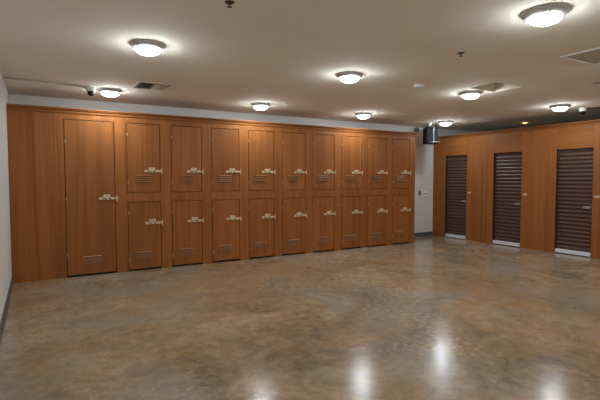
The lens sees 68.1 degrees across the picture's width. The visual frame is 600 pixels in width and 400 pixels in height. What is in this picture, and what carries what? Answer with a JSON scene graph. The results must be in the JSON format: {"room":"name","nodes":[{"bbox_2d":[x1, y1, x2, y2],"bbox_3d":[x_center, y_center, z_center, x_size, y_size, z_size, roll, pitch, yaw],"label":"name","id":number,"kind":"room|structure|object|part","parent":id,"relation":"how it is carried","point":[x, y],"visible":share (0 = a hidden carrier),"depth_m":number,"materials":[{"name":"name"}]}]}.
{"room":"storage locker room","nodes":[
{"label":"storage locker room","id":0,"kind":"room"},
{"bbox_2d":[0,70,11,321],"bbox_3d":[-1.843,-0.021,2.347,0.139,2.690,9.900,-2,3,-31],"label":"wall","id":1,"kind":"structure","parent":0,"point":[5,235],"depth_m":5.15,"materials":[{"name":"white paint"}]},
{"bbox_2d":[0,277,12,342],"bbox_3d":[-1.596,1.284,2.147,0.016,0.100,9.198,-2,3,-31],"label":"baseboard","id":2,"kind":"structure","parent":1,"relation":"attached to","point":[2,323],"depth_m":4.66,"materials":[{"name":"grey plastic"}]},
{"bbox_2d":[8,94,474,254],"bbox_3d":[0.904,-0.382,9.815,12.500,2.690,0.150,-2,3,-31],"label":"wall","id":3,"kind":"structure","parent":0,"point":[424,153],"depth_m":9.26,"materials":[{"name":"white paint"}]},
{"bbox_2d":[6,103,418,135],"bbox_3d":[-0.838,-1.369,8.203,7.629,0.070,0.740,-2,3,-31],"label":"crown molding","id":4,"kind":"structure","parent":3,"relation":"attached to","point":[8,106],"depth_m":7.21,"materials":[{"name":"brown wood"}]},
{"bbox_2d":[414,231,432,236],"bbox_3d":[2.795,0.860,10.902,1.298,0.100,0.016,-2,3,-31],"label":"baseboard","id":5,"kind":"structure","parent":3,"relation":"attached to","point":[419,234],"depth_m":11.06,"materials":[{"name":"grey plastic"}]},
{"bbox_2d":[0,235,599,399],"bbox_3d":[3.471,1.226,5.567,12.500,0.120,10.200,-2,3,-31],"label":"floor","id":6,"kind":"structure","parent":0,"point":[432,317],"depth_m":4.21,"materials":[{"name":"concrete"}]},
{"bbox_2d":[7,109,37,282],"bbox_3d":[-3.996,-0.083,6.415,0.309,2.425,0.690,-2,3,-31],"label":"wood panel","id":7,"kind":"object","parent":6,"relation":"on","point":[20,123],"visible":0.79,"depth_m":6.12,"materials":[{"name":"brown wood"}]},
{"bbox_2d":[33,111,59,280],"bbox_3d":[-3.744,-0.090,6.564,0.274,2.425,0.690,-2,3,-31],"label":"wood panel","id":8,"kind":"object","parent":6,"relation":"on","point":[45,132],"visible":0.96,"depth_m":6.27,"materials":[{"name":"brown wood"}]},
{"bbox_2d":[56,112,128,278],"bbox_3d":[-3.220,-0.104,6.860,0.926,2.425,0.715,-2,3,-31],"label":"locker","id":9,"kind":"object","parent":6,"relation":"on","point":[91,149],"visible":0.97,"depth_m":6.57,"materials":[{"name":"brown wood"}]},
{"bbox_3d":[-3.090,-0.033,6.566,0.655,2.250,0.020,-2,3,-31],"label":"door","id":10,"kind":"part","parent":9,"relation":"part of","materials":[{"name":"brown wood"}]},
{"bbox_2d":[83,255,101,263],"bbox_3d":[-3.080,0.884,6.600,0.254,0.110,0.019,-2,3,-31],"label":"vent","id":11,"kind":"object","parent":9,"relation":"attached to","point":[93,259],"depth_m":6.60,"materials":[{"name":"brown paint"}]},
{"bbox_2d":[126,117,171,270],"bbox_3d":[-2.533,-0.125,7.268,0.674,2.425,0.715,-2,3,-31],"label":"locker","id":12,"kind":"object","parent":6,"relation":"on","point":[148,142],"visible":0.98,"depth_m":6.98,"materials":[{"name":"brown wood"}]},
{"bbox_3d":[-2.437,-0.650,6.925,0.485,1.054,0.020,-2,3,-31],"label":"door","id":13,"kind":"part","parent":12,"relation":"part of","materials":[{"name":"brown wood"}]},
{"bbox_2d":[135,175,150,181],"bbox_3d":[-2.440,-0.337,6.922,0.238,0.110,0.019,-2,3,-31],"label":"vent","id":14,"kind":"object","parent":12,"relation":"attached to","point":[138,178],"depth_m":6.92,"materials":[{"name":"brown paint"}]},
{"bbox_3d":[-2.436,0.552,6.982,0.485,1.040,0.020,-2,3,-31],"label":"door","id":15,"kind":"part","parent":12,"relation":"part of","materials":[{"name":"brown wood"}]},
{"bbox_2d":[136,251,152,258],"bbox_3d":[-2.443,0.866,6.977,0.248,0.110,0.019,-2,3,-31],"label":"vent","id":16,"kind":"object","parent":12,"relation":"attached to","point":[139,254],"depth_m":6.97,"materials":[{"name":"brown paint"}]},
{"bbox_2d":[170,120,211,266],"bbox_3d":[-1.953,-0.142,7.612,0.674,2.425,0.715,-2,3,-31],"label":"locker","id":17,"kind":"object","parent":6,"relation":"on","point":[191,193],"visible":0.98,"depth_m":7.32,"materials":[{"name":"brown wood"}]},
{"bbox_3d":[-1.858,-0.667,7.269,0.485,1.054,0.020,-2,3,-31],"label":"door","id":18,"kind":"part","parent":17,"relation":"part of","materials":[{"name":"brown wood"}]},
{"bbox_2d":[179,248,193,254],"bbox_3d":[-1.864,0.849,7.321,0.248,0.110,0.019,-2,3,-31],"label":"vent","id":19,"kind":"object","parent":17,"relation":"attached to","point":[186,251],"depth_m":7.32,"materials":[{"name":"brown paint"}]},
{"bbox_2d":[179,175,193,181],"bbox_3d":[-1.861,-0.354,7.266,0.238,0.110,0.019,-2,3,-31],"label":"vent","id":20,"kind":"object","parent":17,"relation":"attached to","point":[182,178],"depth_m":7.27,"materials":[{"name":"brown paint"}]},
{"bbox_3d":[-1.857,0.535,7.326,0.485,1.040,0.020,-2,3,-31],"label":"door","id":21,"kind":"part","parent":17,"relation":"part of","materials":[{"name":"brown wood"}]},
{"bbox_2d":[211,123,248,262],"bbox_3d":[-1.374,-0.159,7.956,0.674,2.425,0.715,-2,3,-31],"label":"locker","id":22,"kind":"object","parent":6,"relation":"on","point":[229,142],"visible":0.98,"depth_m":7.67,"materials":[{"name":"brown wood"}]},
{"bbox_3d":[-1.278,-0.684,7.612,0.485,1.054,0.020,-2,3,-31],"label":"door","id":23,"kind":"part","parent":22,"relation":"part of","materials":[{"name":"brown wood"}]},
{"bbox_2d":[219,244,231,251],"bbox_3d":[-1.285,0.832,7.665,0.248,0.110,0.019,-2,3,-31],"label":"vent","id":24,"kind":"object","parent":22,"relation":"attached to","point":[223,247],"depth_m":7.66,"materials":[{"name":"brown paint"}]},
{"bbox_2d":[219,175,231,181],"bbox_3d":[-1.281,-0.371,7.610,0.238,0.110,0.019,-2,3,-31],"label":"vent","id":25,"kind":"object","parent":22,"relation":"attached to","point":[222,178],"depth_m":7.61,"materials":[{"name":"brown paint"}]},
{"bbox_3d":[-1.277,0.518,7.670,0.485,1.040,0.020,-2,3,-31],"label":"door","id":26,"kind":"part","parent":22,"relation":"part of","materials":[{"name":"brown wood"}]},
{"bbox_2d":[248,125,281,257],"bbox_3d":[-0.794,-0.176,8.300,0.674,2.425,0.715,-2,3,-31],"label":"locker","id":27,"kind":"object","parent":6,"relation":"on","point":[264,142],"visible":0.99,"depth_m":8.01,"materials":[{"name":"brown wood"}]},
{"bbox_2d":[254,242,266,248],"bbox_3d":[-0.705,0.815,8.009,0.248,0.110,0.019,-2,3,-31],"label":"vent","id":28,"kind":"object","parent":27,"relation":"attached to","point":[259,245],"depth_m":8.01,"materials":[{"name":"brown paint"}]},
{"bbox_3d":[-0.699,-0.701,7.956,0.485,1.054,0.020,-2,3,-31],"label":"door","id":29,"kind":"part","parent":27,"relation":"part of","materials":[{"name":"brown wood"}]},
{"bbox_2d":[255,175,266,179],"bbox_3d":[-0.702,-0.388,7.954,0.238,0.110,0.019,-2,3,-31],"label":"vent","id":30,"kind":"object","parent":27,"relation":"attached to","point":[257,177],"depth_m":7.95,"materials":[{"name":"brown paint"}]},
{"bbox_3d":[-0.698,0.502,8.014,0.485,1.040,0.020,-2,3,-31],"label":"door","id":31,"kind":"part","parent":27,"relation":"part of","materials":[{"name":"brown wood"}]},
{"bbox_2d":[282,127,312,253],"bbox_3d":[-0.215,-0.193,8.644,0.674,2.425,0.715,-2,3,-31],"label":"locker","id":32,"kind":"object","parent":6,"relation":"on","point":[297,143],"visible":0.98,"depth_m":8.36,"materials":[{"name":"brown wood"}]},
{"bbox_2d":[287,239,298,245],"bbox_3d":[-0.126,0.798,8.352,0.248,0.110,0.019,-2,3,-31],"label":"vent","id":33,"kind":"object","parent":32,"relation":"attached to","point":[291,243],"depth_m":8.36,"materials":[{"name":"brown paint"}]},
{"bbox_3d":[-0.118,0.485,8.358,0.485,1.040,0.020,-2,3,-31],"label":"door","id":34,"kind":"part","parent":32,"relation":"part of","materials":[{"name":"brown wood"}]},
{"bbox_3d":[-0.119,-0.718,8.300,0.485,1.054,0.020,-2,3,-31],"label":"door","id":35,"kind":"part","parent":32,"relation":"part of","materials":[{"name":"brown wood"}]},
{"bbox_2d":[288,175,298,180],"bbox_3d":[-0.122,-0.405,8.297,0.238,0.110,0.019,-2,3,-31],"label":"vent","id":36,"kind":"object","parent":32,"relation":"attached to","point":[290,177],"depth_m":8.30,"materials":[{"name":"brown paint"}]},
{"bbox_2d":[313,129,340,250],"bbox_3d":[0.365,-0.210,8.988,0.674,2.425,0.715,-2,3,-31],"label":"locker","id":37,"kind":"object","parent":6,"relation":"on","point":[326,143],"visible":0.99,"depth_m":8.70,"materials":[{"name":"brown wood"}]},
{"bbox_3d":[0.461,0.468,8.702,0.485,1.040,0.020,-2,3,-31],"label":"door","id":38,"kind":"part","parent":37,"relation":"part of","materials":[{"name":"brown wood"}]},
{"bbox_2d":[318,237,328,242],"bbox_3d":[0.454,0.781,8.696,0.248,0.110,0.019,-2,3,-31],"label":"vent","id":39,"kind":"object","parent":37,"relation":"attached to","point":[326,239],"depth_m":8.70,"materials":[{"name":"brown paint"}]},
{"bbox_3d":[0.460,-0.735,8.644,0.485,1.054,0.020,-2,3,-31],"label":"door","id":40,"kind":"part","parent":37,"relation":"part of","materials":[{"name":"brown wood"}]},
{"bbox_2d":[318,175,328,180],"bbox_3d":[0.457,-0.422,8.641,0.238,0.110,0.019,-2,3,-31],"label":"vent","id":41,"kind":"object","parent":37,"relation":"attached to","point":[320,178],"depth_m":8.64,"materials":[{"name":"brown paint"}]},
{"bbox_2d":[341,131,367,247],"bbox_3d":[0.944,-0.227,9.331,0.674,2.425,0.715,-2,3,-31],"label":"locker","id":42,"kind":"object","parent":6,"relation":"on","point":[354,145],"visible":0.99,"depth_m":9.04,"materials":[{"name":"brown wood"}]},
{"bbox_3d":[1.041,0.451,9.045,0.485,1.040,0.020,-2,3,-31],"label":"door","id":43,"kind":"part","parent":42,"relation":"part of","materials":[{"name":"brown wood"}]},
{"bbox_2d":[346,234,355,240],"bbox_3d":[1.033,0.764,9.040,0.248,0.110,0.019,-2,3,-31],"label":"vent","id":44,"kind":"object","parent":42,"relation":"attached to","point":[350,238],"depth_m":9.05,"materials":[{"name":"brown paint"}]},
{"bbox_3d":[1.040,-0.752,8.988,0.485,1.054,0.020,-2,3,-31],"label":"door","id":45,"kind":"part","parent":42,"relation":"part of","materials":[{"name":"brown wood"}]},
{"bbox_2d":[367,133,392,245],"bbox_3d":[1.524,-0.243,9.675,0.674,2.425,0.715,-2,3,-31],"label":"locker","id":46,"kind":"object","parent":6,"relation":"on","point":[379,211],"visible":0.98,"depth_m":9.39,"materials":[{"name":"brown wood"}]},
{"bbox_3d":[1.620,0.434,9.389,0.485,1.040,0.020,-2,3,-31],"label":"door","id":47,"kind":"part","parent":46,"relation":"part of","materials":[{"name":"brown wood"}]},
{"bbox_3d":[1.619,-0.769,9.332,0.485,1.054,0.020,-2,3,-31],"label":"door","id":48,"kind":"part","parent":46,"relation":"part of","materials":[{"name":"brown wood"}]},
{"bbox_2d":[392,135,415,242],"bbox_3d":[2.103,-0.261,10.019,0.674,2.425,0.715,-2,3,-31],"label":"locker","id":49,"kind":"object","parent":6,"relation":"on","point":[403,149],"visible":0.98,"depth_m":9.73,"materials":[{"name":"brown wood"}]},
{"bbox_3d":[2.200,0.417,9.733,0.485,1.040,0.020,-2,3,-31],"label":"door","id":50,"kind":"part","parent":49,"relation":"part of","materials":[{"name":"brown wood"}]},
{"bbox_3d":[2.199,-0.786,9.675,0.485,1.054,0.020,-2,3,-31],"label":"door","id":51,"kind":"part","parent":49,"relation":"part of","materials":[{"name":"brown wood"}]},
{"bbox_2d":[0,0,599,131],"bbox_3d":[3.469,-1.571,5.433,12.500,0.100,10.200,-2,3,-31],"label":"ceiling","id":52,"kind":"structure","parent":0,"point":[215,57],"depth_m":4.53,"materials":[{"name":"white paint"}]},
{"bbox_2d":[3,76,85,87],"bbox_3d":[-3.274,-1.518,5.740,0.950,0.022,0.032,-2,4,-40],"label":"conduit","id":53,"kind":"object","parent":52,"relation":"attached to","point":[3,76],"visible":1,"depth_m":5.71,"materials":[{"name":"white metal"}]},
{"bbox_2d":[86,86,95,95],"bbox_3d":[-2.869,-1.485,6.093,0.126,0.125,0.126,-2,3,-31],"label":"security camera","id":54,"kind":"object","parent":52,"relation":"attached to","point":[90,90],"visible":1,"depth_m":6.05,"materials":[{"name":"white plastic"}]},
{"bbox_2d":[97,88,121,96],"bbox_3d":[-2.686,-1.509,6.282,0.324,0.094,0.324,-2,3,-31],"label":"ceiling light","id":55,"kind":"object","parent":52,"relation":"attached to","point":[109,92],"visible":1,"depth_m":6.20,"materials":[{"name":"white glass"}]},
{"bbox_2d":[129,39,165,55],"bbox_3d":[-1.424,-1.408,4.161,0.324,0.094,0.324,-2,3,-31],"label":"ceiling light","id":56,"kind":"object","parent":52,"relation":"attached to","point":[146,47],"visible":1,"depth_m":4.07,"materials":[{"name":"white glass"}]},
{"bbox_2d":[132,81,171,90],"bbox_3d":[-2.002,-1.533,6.000,0.420,0.022,0.460,-2,3,-31],"label":"ceiling vent","id":57,"kind":"object","parent":52,"relation":"in","point":[140,84],"visible":1,"depth_m":5.98,"materials":[{"name":"white metal"}]},
{"bbox_2d":[224,0,234,7],"bbox_3d":[-0.501,-1.389,3.159,0.072,0.038,0.072,-2,3,-31],"label":"sprinkler","id":58,"kind":"object","parent":52,"relation":"attached to","point":[229,2],"visible":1,"depth_m":3.15,"materials":[{"name":"brown metal"}]},
{"bbox_2d":[251,102,269,109],"bbox_3d":[-0.665,-1.569,7.481,0.324,0.094,0.324,-2,3,-31],"label":"ceiling light","id":59,"kind":"object","parent":52,"relation":"attached to","point":[259,105],"visible":1,"depth_m":7.39,"materials":[{"name":"white glass"}]},
{"bbox_2d":[336,71,362,82],"bbox_3d":[0.596,-1.468,5.359,0.324,0.094,0.324,-2,3,-31],"label":"ceiling light","id":60,"kind":"object","parent":52,"relation":"attached to","point":[348,76],"visible":1,"depth_m":5.27,"materials":[{"name":"white glass"}]},
{"bbox_2d":[355,112,371,118],"bbox_3d":[1.226,-1.624,8.603,0.324,0.094,0.324,-2,3,-31],"label":"ceiling light","id":61,"kind":"object","parent":52,"relation":"attached to","point":[364,115],"visible":1,"depth_m":8.51,"materials":[{"name":"white glass"}]},
{"bbox_2d":[413,84,424,88],"bbox_3d":[1.593,-1.521,5.949,0.150,0.045,0.150,-2,3,-31],"label":"smoke detector","id":62,"kind":"object","parent":52,"relation":"attached to","point":[417,86],"visible":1,"depth_m":5.91,"materials":[{"name":"white plastic"}]},
{"bbox_2d":[423,124,438,144],"bbox_3d":[3.051,-1.523,10.298,0.320,0.460,0.305,0,3,-1],"label":"heater","id":63,"kind":"object","parent":52,"relation":"hanging from","point":[430,134],"visible":1,"depth_m":10.17,"materials":[{"name":"black metal"}]},
{"bbox_2d":[438,121,452,125],"bbox_3d":[3.207,-1.683,9.790,0.324,0.094,0.324,-2,3,-31],"label":"ceiling light","id":64,"kind":"object","parent":52,"relation":"attached to","point":[443,123],"visible":1,"depth_m":9.70,"materials":[{"name":"white glass"}]},
{"bbox_2d":[459,90,481,98],"bbox_3d":[2.488,-1.523,6.482,0.324,0.094,0.324,-2,3,-31],"label":"ceiling light","id":65,"kind":"object","parent":52,"relation":"attached to","point":[471,94],"visible":1,"depth_m":6.39,"materials":[{"name":"white glass"}]},
{"bbox_2d":[467,118,497,121],"bbox_3d":[3.900,-1.706,9.502,0.420,0.022,0.460,-2,3,-31],"label":"ceiling vent","id":66,"kind":"object","parent":52,"relation":"in","point":[480,119],"visible":1,"depth_m":9.46,"materials":[{"name":"white metal"}]},
{"bbox_2d":[471,82,519,91],"bbox_3d":[2.694,-1.729,6.123,0.580,0.349,0.430,-2,3,-31],"label":"ceiling hatch","id":67,"kind":"object","parent":52,"relation":"in","point":[493,87],"visible":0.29,"depth_m":6.35,"materials":[{"name":"paint"}]},
{"bbox_2d":[521,3,569,25],"bbox_3d":[1.850,-1.372,3.350,0.324,0.094,0.324,-2,3,-31],"label":"ceiling light","id":68,"kind":"object","parent":52,"relation":"attached to","point":[548,14],"visible":1,"depth_m":3.27,"materials":[{"name":"white glass"}]},
{"bbox_2d":[549,104,570,110],"bbox_3d":[4.491,-1.582,7.670,0.324,0.094,0.324,-2,3,-31],"label":"ceiling light","id":69,"kind":"object","parent":52,"relation":"attached to","point":[560,107],"visible":1,"depth_m":7.58,"materials":[{"name":"white glass"}]},
{"bbox_2d":[560,47,599,64],"bbox_3d":[3.088,-1.466,4.454,0.590,0.014,0.620,-2,3,-31],"label":"ceiling vent","id":70,"kind":"object","parent":52,"relation":"in","point":[591,56],"visible":1,"depth_m":4.55,"materials":[{"name":"white plastic"}]},
{"bbox_2d":[579,107,586,114],"bbox_3d":[5.043,-1.579,7.917,0.126,0.124,0.126,-2,3,-31],"label":"security camera","id":71,"kind":"object","parent":52,"relation":"attached to","point":[582,110],"visible":1,"depth_m":7.87,"materials":[{"name":"white plastic"}]},
{"bbox_2d":[432,119,599,258],"bbox_3d":[5.142,-0.201,8.239,0.170,2.472,6.899,-2,3,-31],"label":"wall","id":72,"kind":"structure","parent":0,"point":[538,145],"depth_m":9.07,"materials":[{"name":"brown wood"}]},
{"bbox_3d":[3.457,-0.312,11.022,0.018,2.430,0.387,-2,3,-31],"label":"wood panel","id":73,"kind":"part","parent":72,"relation":"part of","materials":[{"name":"brown wood"}]},
{"bbox_2d":[445,155,466,239],"bbox_3d":[3.740,-0.072,10.614,0.068,1.988,0.619,-2,3,-31],"label":"door","id":74,"kind":"structure","parent":72,"relation":"in","point":[456,165],"depth_m":10.65,"materials":[{"name":"brown metal"}]},
{"bbox_3d":[3.714,-1.284,10.541,0.018,0.442,0.618,-2,3,-31],"label":"header panel","id":75,"kind":"part","parent":72,"relation":"part of","materials":[{"name":"brown wood"}]},
{"bbox_3d":[4.052,-0.265,10.022,0.018,2.430,0.698,-2,3,-31],"label":"wood panel","id":76,"kind":"part","parent":72,"relation":"part of","materials":[{"name":"brown wood"}]},
{"bbox_2d":[492,152,521,246],"bbox_3d":[4.423,-0.017,9.466,0.068,1.988,0.654,-2,3,-31],"label":"door","id":77,"kind":"structure","parent":72,"relation":"in","point":[507,173],"depth_m":9.49,"materials":[{"name":"brown metal"}]},
{"bbox_3d":[4.397,-1.230,9.393,0.018,0.442,0.653,-2,3,-31],"label":"header panel","id":78,"kind":"part","parent":72,"relation":"part of","materials":[{"name":"brown wood"}]},
{"bbox_3d":[5.141,-1.400,8.181,0.170,0.072,6.899,-2,3,-31],"label":"crown moulding","id":79,"kind":"part","parent":72,"relation":"part of","materials":[{"name":"brown wood"}]},
{"bbox_3d":[4.747,-0.209,8.854,0.018,2.430,0.708,-2,3,-31],"label":"wood panel","id":80,"kind":"part","parent":72,"relation":"part of","materials":[{"name":"brown wood"}]},
{"bbox_2d":[554,148,593,256],"bbox_3d":[5.120,0.039,8.293,0.068,1.988,0.654,-2,3,-31],"label":"door","id":81,"kind":"structure","parent":72,"relation":"in","point":[574,170],"depth_m":8.31,"materials":[{"name":"brown metal"}]},
{"bbox_3d":[5.094,-1.174,8.220,0.018,0.442,0.653,-2,3,-31],"label":"header panel","id":82,"kind":"part","parent":72,"relation":"part of","materials":[{"name":"brown wood"}]},
{"bbox_3d":[5.439,-0.154,7.691,0.018,2.430,0.688,-2,3,-31],"label":"wood panel","id":83,"kind":"part","parent":72,"relation":"part of","materials":[{"name":"brown wood"}]}
]}

